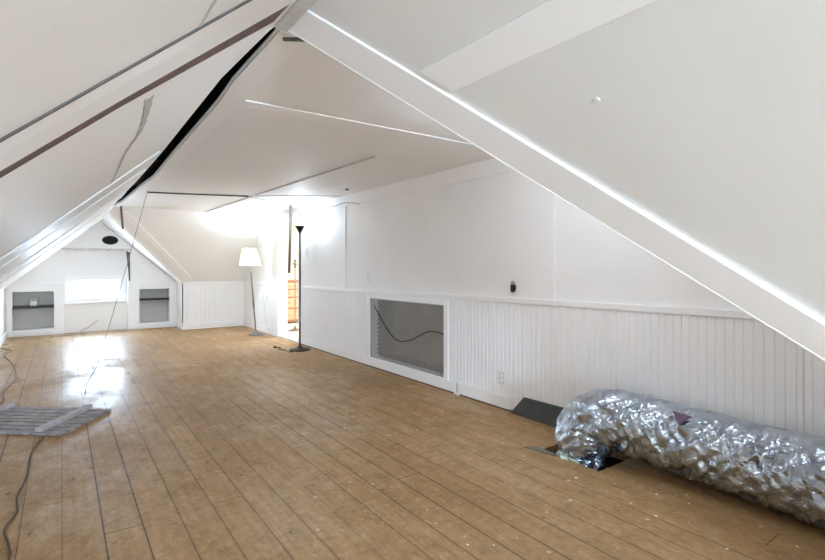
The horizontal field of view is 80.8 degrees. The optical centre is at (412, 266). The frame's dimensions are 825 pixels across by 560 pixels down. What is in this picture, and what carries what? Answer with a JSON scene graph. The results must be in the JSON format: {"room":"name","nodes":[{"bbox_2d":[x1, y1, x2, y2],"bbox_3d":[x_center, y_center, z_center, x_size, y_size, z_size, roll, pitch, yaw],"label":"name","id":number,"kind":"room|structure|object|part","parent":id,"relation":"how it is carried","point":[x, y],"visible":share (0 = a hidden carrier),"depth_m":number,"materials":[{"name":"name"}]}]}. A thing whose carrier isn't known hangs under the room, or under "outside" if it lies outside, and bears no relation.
{"room":"attic room","nodes":[
{"label":"attic room","id":0,"kind":"room"},
{"bbox_2d":[0,288,5,338],"bbox_3d":[-2.817,0.750,2.404,0.100,1.100,16.600,0,0,-36],"label":"wall","id":1,"kind":"structure","parent":0,"point":[2,291],"depth_m":8.39,"materials":[{"name":"white paint"}]},
{"bbox_2d":[0,332,6,346],"bbox_3d":[-2.710,1.250,2.359,0.020,0.100,16.200,0,0,-36],"label":"baseboard","id":2,"kind":"structure","parent":1,"relation":"attached to","point":[4,337],"depth_m":8.33,"materials":[{"name":"white paint"}]},
{"bbox_2d":[0,204,114,287],"bbox_3d":[-5.183,-0.259,6.988,1.446,1.289,1.200,0,0,-36],"label":"trim","id":3,"kind":"structure","parent":1,"relation":"attached to","point":[90,222],"depth_m":6.84,"materials":[{"name":"white paint"}]},
{"bbox_2d":[0,169,144,281],"bbox_3d":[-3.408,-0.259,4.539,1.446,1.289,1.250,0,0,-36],"label":"trim","id":4,"kind":"structure","parent":1,"relation":"attached to","point":[28,252],"depth_m":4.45,"materials":[{"name":"white paint"}]},
{"bbox_2d":[13,291,53,329],"bbox_3d":[-7.276,0.823,9.324,0.660,0.755,0.200,0,0,-36],"label":"wall niche","id":5,"kind":"object","parent":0,"point":[38,318],"visible":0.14,"depth_m":9.38,"materials":[{"name":"grey paint"}]},
{"bbox_2d":[12,305,53,308],"bbox_3d":[-7.234,0.762,9.266,0.620,0.045,0.295,0,0,-36],"label":"niche shelf","id":6,"kind":"object","parent":5,"relation":"attached to","point":[27,306],"visible":0.81,"depth_m":9.15,"materials":[{"name":"brown wood"}]},
{"bbox_2d":[28,297,38,305],"bbox_3d":[-7.213,0.651,9.237,0.169,0.178,0.095,0,0,-36],"label":"junction box","id":7,"kind":"object","parent":6,"relation":"on","point":[34,302],"visible":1,"depth_m":9.21,"materials":[{"name":"white plastic"}]},
{"bbox_2d":[6,221,176,337],"bbox_3d":[-6.357,0.050,9.793,3.200,2.500,0.120,0,0,-36],"label":"wall","id":8,"kind":"structure","parent":0,"point":[142,269],"depth_m":9.73,"materials":[{"name":"white paint"}]},
{"bbox_2d":[7,284,63,335],"bbox_3d":[-7.106,0.800,9.165,0.850,0.940,0.018,0,0,-36],"label":"trim","id":9,"kind":"structure","parent":8,"relation":"attached to","point":[58,289],"depth_m":9.21,"materials":[{"name":"white paint"}]},
{"bbox_2d":[10,283,63,284],"bbox_3d":[-7.102,0.325,9.160,0.850,0.020,0.030,0,0,-36],"label":"trim","id":10,"kind":"structure","parent":8,"relation":"attached to","point":[46,283],"depth_m":9.18,"materials":[{"name":"white paint"}]},
{"bbox_2d":[61,249,130,282],"bbox_3d":[-6.328,-0.013,9.728,1.170,0.655,0.020,0,0,-36],"label":"trim","id":11,"kind":"structure","parent":8,"relation":"attached to","point":[62,250],"depth_m":9.40,"materials":[{"name":"white paint"}]},
{"bbox_2d":[61,248,130,250],"bbox_3d":[-6.330,-0.354,9.731,1.170,0.049,0.012,0,0,-36],"label":"trim","id":12,"kind":"structure","parent":8,"relation":"attached to","point":[108,249],"depth_m":9.71,"materials":[{"name":"white wood"}]},
{"bbox_2d":[102,236,117,244],"bbox_3d":[-6.148,-0.545,9.863,0.280,0.180,0.012,0,0,-36],"label":"air vent","id":13,"kind":"object","parent":8,"relation":"in","point":[110,240],"visible":1,"depth_m":9.86,"materials":[{"name":"brown metal"}]},
{"bbox_2d":[126,251,129,280],"bbox_3d":[-5.886,-0.020,10.043,0.075,0.640,0.018,0,0,-36],"label":"trim","id":14,"kind":"structure","parent":8,"relation":"attached to","point":[127,252],"depth_m":10.04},
{"bbox_2d":[103,223,175,281],"bbox_3d":[-5.698,-0.281,10.172,1.348,1.202,0.040,0,0,-36],"label":"trim","id":15,"kind":"structure","parent":8,"relation":"attached to","point":[103,223],"depth_m":10.14,"materials":[{"name":"white wood"}]},
{"bbox_2d":[128,281,174,282],"bbox_3d":[-5.523,0.325,10.305,0.910,0.020,0.030,0,0,-36],"label":"trim","id":16,"kind":"structure","parent":8,"relation":"attached to","point":[172,281],"depth_m":10.26,"materials":[{"name":"white paint"}]},
{"bbox_2d":[128,282,175,327],"bbox_3d":[-5.527,0.800,10.310,0.910,0.940,0.018,0,0,-36],"label":"trim","id":17,"kind":"structure","parent":8,"relation":"attached to","point":[133,288],"depth_m":10.21,"materials":[{"name":"white paint"}]},
{"bbox_2d":[64,250,126,332],"bbox_3d":[-6.422,0.455,9.857,1.170,1.690,0.060,0,0,-36],"label":"wall","id":18,"kind":"structure","parent":0,"point":[77,317],"depth_m":9.82,"materials":[{"name":"white paint"}]},
{"bbox_2d":[64,276,125,303],"bbox_3d":[-6.409,0.453,9.823,1.050,0.545,0.110,0,0,-36],"label":"window","id":19,"kind":"structure","parent":18,"relation":"in","point":[69,298],"depth_m":9.76,"materials":[{"name":"white paint"}]},
{"bbox_3d":[-6.394,0.713,9.803,1.050,0.025,0.060,0,0,-36],"label":"sill","id":20,"kind":"part","parent":19,"relation":"part of","materials":[{"name":"white paint"}]},
{"bbox_3d":[-6.429,0.440,9.846,0.845,0.410,0.030,0,0,-36],"label":"sash","id":21,"kind":"part","parent":19,"relation":"part of","materials":[{"name":"white paint"}]},
{"bbox_2d":[101,212,177,281],"bbox_3d":[-5.197,-0.309,9.547,1.550,1.433,2.240,0,0,-36],"label":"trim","id":22,"kind":"structure","parent":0,"point":[106,220],"depth_m":9.58,"materials":[{"name":"white paint"}]},
{"bbox_2d":[0,0,296,289],"bbox_3d":[-2.220,-0.243,2.837,1.744,1.561,16.600,0,0,-36],"label":"ceiling","id":23,"kind":"structure","parent":0,"point":[52,52],"depth_m":1.14,"materials":[{"name":"white paint"}]},
{"bbox_2d":[0,151,159,266],"bbox_3d":[-2.763,-0.260,3.648,1.493,1.287,0.649,0,0,-32],"label":"trim","id":24,"kind":"structure","parent":23,"relation":"attached to","point":[144,164],"depth_m":3.67,"materials":[{"name":"white paint"}]},
{"bbox_2d":[0,0,251,142],"bbox_3d":[-0.812,-0.297,1.021,1.521,1.354,0.017,0,0,-36],"label":"trim","id":25,"kind":"structure","parent":23,"relation":"attached to","point":[126,69],"depth_m":1.11,"materials":[{"name":"grey metal"}]},
{"bbox_2d":[111,94,153,183],"bbox_3d":[-1.534,-0.584,2.605,0.053,0.074,2.421,0,0,-34],"label":"tape","id":26,"kind":"object","parent":23,"relation":"attached to","point":[148,101],"visible":1,"depth_m":1.95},
{"bbox_2d":[0,0,269,154],"bbox_3d":[-0.852,-0.303,1.083,1.530,1.362,0.125,0,0,-36],"label":"trim","id":27,"kind":"structure","parent":23,"relation":"attached to","point":[92,96],"depth_m":1.19,"materials":[{"name":"white paint"}]},
{"bbox_2d":[0,4,289,177],"bbox_3d":[-1.033,-0.280,1.289,1.486,1.318,0.145,0,0,-42],"label":"trim","id":28,"kind":"structure","parent":23,"relation":"attached to","point":[270,19],"depth_m":1.47,"materials":[{"name":"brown wood"}]},
{"bbox_2d":[0,0,293,170],"bbox_3d":[-0.949,-0.303,1.214,1.530,1.362,0.221,0,0,-37],"label":"ceiling beam","id":29,"kind":"structure","parent":23,"relation":"attached to","point":[20,151],"depth_m":1.33,"materials":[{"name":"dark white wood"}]},
{"bbox_2d":[200,0,216,26],"bbox_3d":[1.200,-0.602,-1.174,0.009,0.008,5.890,0,0,-36],"label":"trim","id":30,"kind":"structure","parent":23,"relation":"attached to","point":[214,1],"depth_m":1.14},
{"bbox_2d":[275,0,316,31],"bbox_3d":[1.375,-0.989,-0.671,0.050,0.062,6.500,0,0,-36],"label":"trim","id":31,"kind":"structure","parent":23,"relation":"attached to","point":[297,10],"depth_m":1.84,"materials":[{"name":"white wood"}]},
{"bbox_2d":[139,289,167,322],"bbox_3d":[-5.629,0.823,10.518,0.610,0.755,0.200,0,0,-36],"label":"wall niche","id":32,"kind":"object","parent":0,"point":[149,310],"visible":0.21,"depth_m":10.60,"materials":[{"name":"grey paint"}]},
{"bbox_2d":[139,297,168,300],"bbox_3d":[-5.592,0.693,10.468,0.570,0.035,0.275,0,0,-36],"label":"niche shelf","id":33,"kind":"object","parent":32,"relation":"attached to","point":[166,298],"visible":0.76,"depth_m":10.39,"materials":[{"name":"brown wood"}]},
{"bbox_2d":[177,282,182,323],"bbox_3d":[-4.998,0.750,10.475,0.100,1.100,0.970,0,0,-36],"label":"wall","id":34,"kind":"structure","parent":0,"point":[179,285],"depth_m":10.36,"materials":[{"name":"white paint"}]},
{"bbox_2d":[119,211,190,277],"bbox_3d":[-4.781,-0.366,9.136,0.098,1.169,1.820,0,0,11],"label":"trim","id":35,"kind":"structure","parent":34,"relation":"attached to","point":[127,215],"depth_m":9.05,"materials":[{"name":"white paint"}]},
{"bbox_2d":[176,322,182,329],"bbox_3d":[-4.953,1.250,10.310,0.020,0.100,0.690,0,0,-36],"label":"baseboard","id":36,"kind":"structure","parent":34,"relation":"attached to","point":[178,325],"depth_m":10.26,"materials":[{"name":"white paint"}]},
{"bbox_2d":[109,202,264,283],"bbox_3d":[-4.410,-0.325,9.543,2.820,1.550,1.530,0,0,-36],"label":"ceiling","id":37,"kind":"structure","parent":0,"point":[208,246],"depth_m":9.47,"materials":[{"name":"white paint"}]},
{"bbox_2d":[287,227,297,279],"bbox_3d":[-3.440,0.090,13.624,3.580,2.420,0.100,0,0,-36],"label":"wall","id":38,"kind":"structure","parent":0,"point":[294,242],"depth_m":13.63,"materials":[{"name":"beige paint"}]},
{"bbox_2d":[287,218,297,226],"bbox_3d":[-1.493,-1.160,10.836,3.700,0.080,6.900,0,0,-36],"label":"ceiling","id":39,"kind":"structure","parent":0,"point":[294,221],"depth_m":12.21,"materials":[{"name":"beige paint"}]},
{"bbox_2d":[115,29,493,215],"bbox_3d":[-1.711,-1.026,5.855,2.780,0.012,7.610,0,0,-36],"label":"ceiling","id":40,"kind":"structure","parent":0,"point":[251,152],"depth_m":4.21,"materials":[{"name":"white paint"}]},
{"bbox_2d":[85,190,147,392],"bbox_3d":[-3.551,0.149,5.886,0.605,2.330,1.780,0,0,-29],"label":"hanging wire","id":41,"kind":"object","parent":40,"relation":"hanging from","point":[147,190],"visible":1,"depth_m":6.46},
{"bbox_2d":[117,27,275,201],"bbox_3d":[-2.807,-1.086,5.129,0.825,0.828,8.300,0,0,-36],"label":"trim","id":42,"kind":"structure","parent":40,"relation":"attached to","point":[216,91],"depth_m":4.64,"materials":[{"name":"black"}]},
{"bbox_2d":[148,192,248,196],"bbox_3d":[-2.964,-1.011,6.752,1.297,0.019,0.036,0,0,-16],"label":"conduit","id":43,"kind":"object","parent":40,"relation":"attached to","point":[148,192],"visible":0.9,"depth_m":6.75,"materials":[{"name":"black metal"}]},
{"bbox_2d":[114,29,301,206],"bbox_3d":[-2.685,-1.013,5.094,0.210,0.014,7.400,0,0,-36],"label":"trim","id":44,"kind":"structure","parent":40,"relation":"attached to","point":[275,51],"depth_m":2.81,"materials":[{"name":"white paint"}]},
{"bbox_2d":[120,206,123,228],"bbox_3d":[-4.803,-0.820,8.017,0.060,0.383,0.050,0,0,-36],"label":"strip","id":45,"kind":"object","parent":44,"relation":"hanging from","point":[121,211],"visible":0.91,"depth_m":8.01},
{"bbox_2d":[288,205,291,272],"bbox_3d":[-2.009,-0.456,7.961,0.036,1.113,0.074,0,0,32],"label":"strip","id":46,"kind":"object","parent":40,"relation":"hanging from","point":[290,211],"visible":1,"depth_m":7.95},
{"bbox_2d":[205,156,375,211],"bbox_3d":[-2.093,-1.012,6.696,0.028,0.016,5.703,0,0,-38],"label":"cable","id":47,"kind":"object","parent":40,"relation":"attached to","point":[372,156],"visible":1,"depth_m":5.59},
{"bbox_2d":[264,195,319,195],"bbox_3d":[-1.625,-1.012,6.909,1.254,0.011,0.042,0,0,-1],"label":"cable","id":48,"kind":"object","parent":40,"relation":"attached to","point":[264,195],"visible":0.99,"depth_m":6.89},
{"bbox_2d":[283,37,304,41],"bbox_3d":[-0.504,-1.002,2.135,0.130,0.012,0.020,0,0,-3],"label":"metal bracket","id":49,"kind":"object","parent":40,"relation":"attached to","point":[294,39],"visible":0.56,"depth_m":2.13,"materials":[{"name":"grey metal"}]},
{"bbox_2d":[239,100,481,150],"bbox_3d":[-0.091,-1.016,3.689,2.385,0.008,0.140,0,0,-35],"label":"trim","id":50,"kind":"structure","parent":40,"relation":"attached to","point":[248,104],"depth_m":3.40,"materials":[{"name":"white paint"}]},
{"bbox_2d":[0,321,824,559],"bbox_3d":[-0.036,1.325,5.161,8.000,0.050,17.800,0,0,-36],"label":"floor","id":51,"kind":"structure","parent":0,"point":[219,443],"depth_m":3.01,"materials":[{"name":"brown wood"}]},
{"bbox_2d":[0,348,16,404],"bbox_3d":[-5.155,1.294,6.182,0.159,0.010,4.164,0,0,-40],"label":"extension cord","id":52,"kind":"object","parent":51,"relation":"on","point":[1,348],"visible":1,"depth_m":5.88,"materials":[{"name":"grey plastic"}]},
{"bbox_2d":[3,436,44,559],"bbox_3d":[-2.160,1.294,2.669,0.071,0.009,2.458,0,0,-34],"label":"extension cord","id":53,"kind":"object","parent":51,"relation":"on","point":[17,495],"visible":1,"depth_m":2.59,"materials":[{"name":"grey plastic"}]},
{"bbox_2d":[0,402,110,435],"bbox_3d":[-3.333,1.270,4.100,1.336,0.055,0.660,0,0,5],"label":"slatted panel","id":54,"kind":"object","parent":51,"relation":"on","point":[42,421],"visible":1,"depth_m":4.07,"materials":[{"name":"grey wood"}]},
{"bbox_2d":[239,248,268,335],"bbox_3d":[-3.043,0.459,9.308,0.562,1.688,0.462,0,0,-36],"label":"floor lamp","id":55,"kind":"object","parent":51,"relation":"on","point":[249,256],"visible":1,"depth_m":9.14,"materials":[{"name":"white lampshade fabric"},{"name":"steel"}]},
{"bbox_3d":[-3.090,-0.190,9.248,0.415,0.330,0.415,0,0,-36],"label":"lamp shade","id":56,"kind":"part","parent":55,"relation":"part of","materials":[{"name":"white fabric"}]},
{"bbox_2d":[273,226,310,351],"bbox_3d":[-1.884,0.330,7.681,0.435,1.940,0.620,0,0,-36],"label":"lamp","id":57,"kind":"object","parent":51,"relation":"on","point":[299,348],"visible":1,"depth_m":7.58,"materials":[{"name":"brown metal"}]},
{"bbox_3d":[-1.763,-0.590,7.596,0.156,0.100,0.156,0,0,-36],"label":"lamp shade","id":58,"kind":"part","parent":57,"relation":"part of","materials":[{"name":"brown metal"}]},
{"bbox_2d":[287,279,297,320],"bbox_3d":[-2.757,0.800,11.387,1.060,1.000,0.564,0,0,-36],"label":"dresser","id":59,"kind":"object","parent":51,"relation":"on","point":[290,283],"visible":0.28,"depth_m":11.06,"materials":[{"name":"brown wood"}]},
{"bbox_3d":[-2.611,1.080,11.186,0.940,0.240,0.020,0,0,-36],"label":"drawer","id":60,"kind":"part","parent":59,"relation":"part of","materials":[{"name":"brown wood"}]},
{"bbox_3d":[-2.611,0.820,11.186,0.940,0.220,0.020,0,0,-36],"label":"drawer","id":61,"kind":"part","parent":59,"relation":"part of","materials":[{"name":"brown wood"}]},
{"bbox_3d":[-2.611,0.605,11.186,0.940,0.150,0.020,0,0,-36],"label":"drawer","id":62,"kind":"part","parent":59,"relation":"part of","materials":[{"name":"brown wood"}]},
{"bbox_3d":[-2.611,0.430,11.186,0.940,0.140,0.020,0,0,-36],"label":"drawer","id":63,"kind":"part","parent":59,"relation":"part of","materials":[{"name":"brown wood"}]},
{"bbox_2d":[287,259,297,331],"bbox_3d":[-2.391,0.570,9.876,0.310,1.460,0.310,0,0,-36],"label":"floor lamp","id":64,"kind":"object","parent":51,"relation":"on","point":[295,329],"visible":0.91,"depth_m":9.87,"materials":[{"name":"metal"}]},
{"bbox_2d":[511,397,562,426],"bbox_3d":[1.173,1.213,3.937,0.050,0.167,0.959,0,0,-36],"label":"leaning board","id":65,"kind":"object","parent":51,"relation":"on","point":[542,412],"visible":0.34,"depth_m":4.09,"materials":[{"name":"grey wood"}]},
{"bbox_2d":[524,446,555,455],"bbox_3d":[0.910,1.295,3.433,0.243,0.006,0.064,0,0,45],"label":"flange","id":66,"kind":"object","parent":51,"relation":"on","point":[535,448],"visible":1,"depth_m":3.42,"materials":[{"name":"metal"}]},
{"bbox_2d":[556,451,579,463],"bbox_3d":[1.060,1.302,3.311,0.125,0.085,0.212,0,0,-36],"label":"scrap","id":67,"kind":"object","parent":51,"relation":"in","point":[560,454],"visible":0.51,"depth_m":3.29,"materials":[{"name":"white paper"}]},
{"bbox_2d":[553,451,622,466],"bbox_3d":[1.214,1.550,3.387,0.460,0.400,0.520,0,0,-36],"label":"floor hole","id":68,"kind":"structure","parent":51,"relation":"in","point":[611,461],"depth_m":3.44,"materials":[{"name":"black"}]},
{"bbox_2d":[555,389,824,527],"bbox_3d":[1.656,1.244,2.901,0.503,0.845,1.723,0,0,-41],"label":"flexible duct","id":69,"kind":"object","parent":51,"relation":"on","point":[778,469],"visible":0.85,"depth_m":2.73,"materials":[{"name":"silver metal"}]},
{"bbox_2d":[244,171,824,437],"bbox_3d":[-0.650,0.100,6.612,0.132,2.400,10.630,0,0,-36],"label":"wall","id":70,"kind":"structure","parent":0,"point":[475,237],"depth_m":4.15,"materials":[{"name":"white paint"}]},
{"bbox_2d":[126,207,261,215],"bbox_3d":[-3.912,-1.015,8.959,2.380,0.010,0.040,0,0,-36],"label":"trim","id":71,"kind":"structure","parent":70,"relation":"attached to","point":[126,207],"depth_m":8.86,"materials":[{"name":"white paint"}]},
{"bbox_2d":[243,320,270,333],"bbox_3d":[-3.220,1.240,10.035,0.012,0.120,1.830,0,0,-36],"label":"baseboard","id":72,"kind":"structure","parent":70,"relation":"attached to","point":[245,323],"depth_m":9.99,"materials":[{"name":"white paint"}]},
{"bbox_2d":[243,281,270,284],"bbox_3d":[-3.215,0.330,10.039,0.024,0.030,1.830,0,0,-36],"label":"trim","id":73,"kind":"structure","parent":70,"relation":"attached to","point":[243,281],"depth_m":9.99,"materials":[{"name":"white paint"}]},
{"bbox_2d":[271,211,300,342],"bbox_3d":[-2.249,0.170,8.800,0.185,2.260,1.310,0,0,-36],"label":"door","id":74,"kind":"structure","parent":70,"relation":"in","point":[279,222],"depth_m":9.03,"materials":[{"name":"white paint"}]},
{"bbox_2d":[279,335,297,342],"bbox_3d":[-2.133,1.291,8.686,0.180,0.018,0.910,0,0,-36],"label":"trim","id":75,"kind":"structure","parent":70,"relation":"attached to","point":[291,338],"depth_m":8.70,"materials":[{"name":"white wood"}]},
{"bbox_2d":[299,202,357,213],"bbox_3d":[-1.588,-0.883,7.772,0.010,0.074,2.951,0,0,-36],"label":"trim","id":76,"kind":"structure","parent":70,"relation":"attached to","point":[346,202],"depth_m":7.32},
{"bbox_2d":[344,206,345,287],"bbox_3d":[-0.965,-0.356,6.942,0.014,1.327,0.035,0,0,-36],"label":"trim","id":77,"kind":"structure","parent":70,"relation":"attached to","point":[345,206],"depth_m":6.93,"materials":[{"name":"white paint"}]},
{"bbox_2d":[301,337,511,411],"bbox_3d":[-0.524,1.235,6.302,0.008,0.106,4.760,0,0,-36],"label":"baseboard","id":78,"kind":"structure","parent":70,"relation":"attached to","point":[488,397],"depth_m":5.46,"materials":[{"name":"white paint"}]},
{"bbox_2d":[457,381,516,397],"bbox_3d":[0.691,1.168,4.638,0.010,0.022,0.800,0,0,-36],"label":"trim","id":79,"kind":"structure","parent":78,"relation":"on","point":[457,381],"depth_m":4.61,"materials":[{"name":"white paint"}]},
{"bbox_2d":[299,158,514,215],"bbox_3d":[0.215,-0.943,5.312,0.018,0.155,7.310,0,0,-36],"label":"trim","id":80,"kind":"structure","parent":70,"relation":"attached to","point":[489,167],"depth_m":5.50,"materials":[{"name":"white paint"}]},
{"bbox_2d":[366,293,447,379],"bbox_3d":[-0.118,0.825,5.767,0.022,0.950,1.688,0,0,-36],"label":"trim","id":81,"kind":"structure","parent":70,"relation":"attached to","point":[368,296],"depth_m":5.55,"materials":[{"name":"white paint"}]},
{"bbox_2d":[370,298,443,377],"bbox_3d":[0.042,0.790,5.864,0.370,0.810,1.558,0,0,-36],"label":"air vent","id":82,"kind":"object","parent":70,"relation":"in","point":[404,320],"visible":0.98,"depth_m":5.92,"materials":[{"name":"metal"}]},
{"bbox_2d":[374,305,442,341],"bbox_3d":[-0.088,0.694,5.718,0.017,0.398,1.405,0,0,-36],"label":"cable","id":83,"kind":"object","parent":82,"relation":"attached to","point":[374,305],"visible":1,"depth_m":5.78,"materials":[{"name":"black rubber"}]},
{"bbox_2d":[499,371,504,384],"bbox_3d":[0.821,1.020,4.461,0.010,0.120,0.075,0,0,-36],"label":"wall outlet","id":84,"kind":"object","parent":70,"relation":"attached to","point":[501,373],"visible":1,"depth_m":4.46,"materials":[{"name":"white plastic"}]},
{"bbox_2d":[510,281,515,291],"bbox_3d":[0.900,0.175,4.339,0.051,0.100,0.042,0,0,-36],"label":"socket","id":85,"kind":"object","parent":70,"relation":"attached to","point":[512,286],"visible":1,"depth_m":4.32,"materials":[{"name":"black plastic"}]},
{"bbox_2d":[301,286,754,318],"bbox_3d":[0.223,0.310,5.293,0.026,0.114,7.270,0,0,-36],"label":"trim","id":86,"kind":"structure","parent":70,"relation":"attached to","point":[613,306],"depth_m":3.80,"materials":[{"name":"white paint"}]},
{"bbox_2d":[552,194,554,299],"bbox_3d":[1.165,-0.374,4.005,0.014,1.293,0.028,0,0,-36],"label":"trim","id":87,"kind":"structure","parent":70,"relation":"attached to","point":[553,195],"depth_m":4.00,"materials":[{"name":"white paint"}]},
{"bbox_2d":[308,0,824,319],"bbox_3d":[2.175,-0.237,-0.122,1.920,1.726,6.650,0,0,-36],"label":"ceiling","id":88,"kind":"structure","parent":0,"point":[708,119],"depth_m":1.43,"materials":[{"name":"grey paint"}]},
{"bbox_2d":[419,0,656,90],"bbox_3d":[1.832,-0.683,-0.630,0.102,0.093,6.029,0,0,-36],"label":"ceiling beam","id":89,"kind":"structure","parent":88,"relation":"attached to","point":[551,23],"depth_m":1.43,"materials":[{"name":"white paint"}]},
{"bbox_2d":[288,30,824,360],"bbox_3d":[0.527,-0.300,1.881,2.113,1.381,0.011,0,0,7],"label":"trim","id":90,"kind":"structure","parent":88,"relation":"attached to","point":[288,30],"depth_m":1.87,"materials":[{"name":"white paint"}]},
{"bbox_2d":[289,10,824,358],"bbox_3d":[0.554,-0.321,1.811,2.234,1.403,0.143,0,0,7],"label":"ceiling beam","id":91,"kind":"structure","parent":88,"relation":"attached to","point":[735,285],"depth_m":1.79,"materials":[{"name":"white paint"}]},
{"bbox_3d":[-4.243,0.750,10.498,1.350,1.100,0.120,0,0,-36],"label":"wall","id":92,"kind":"structure","parent":0,"visible":0},
{"bbox_2d":[183,320,242,329],"bbox_3d":[-4.245,1.240,10.407,1.260,0.120,0.024,0,0,-36],"label":"baseboard","id":93,"kind":"structure","parent":92,"relation":"attached to","point":[239,322],"depth_m":10.37,"materials":[{"name":"white paint"}]},
{"bbox_2d":[183,281,242,283],"bbox_3d":[-4.246,0.333,10.408,1.260,0.035,0.022,0,0,-36],"label":"trim","id":94,"kind":"structure","parent":92,"relation":"attached to","point":[226,281],"depth_m":10.35,"materials":[{"name":"white paint"}]},
{"bbox_2d":[183,283,243,323],"bbox_3d":[-4.245,0.767,10.415,1.250,0.865,0.012,0,0,-36],"label":"wall","id":95,"kind":"structure","parent":92,"relation":"attached to","point":[207,302],"depth_m":10.39,"materials":[{"name":"white paint"}]},
{"bbox_2d":[110,216,181,282],"bbox_3d":[-4.993,-0.271,9.198,0.130,1.204,1.912,0,0,12],"label":"trim","id":96,"kind":"structure","parent":95,"relation":"attached to","point":[111,217],"depth_m":9.06,"materials":[{"name":"white paint"}]}
]}

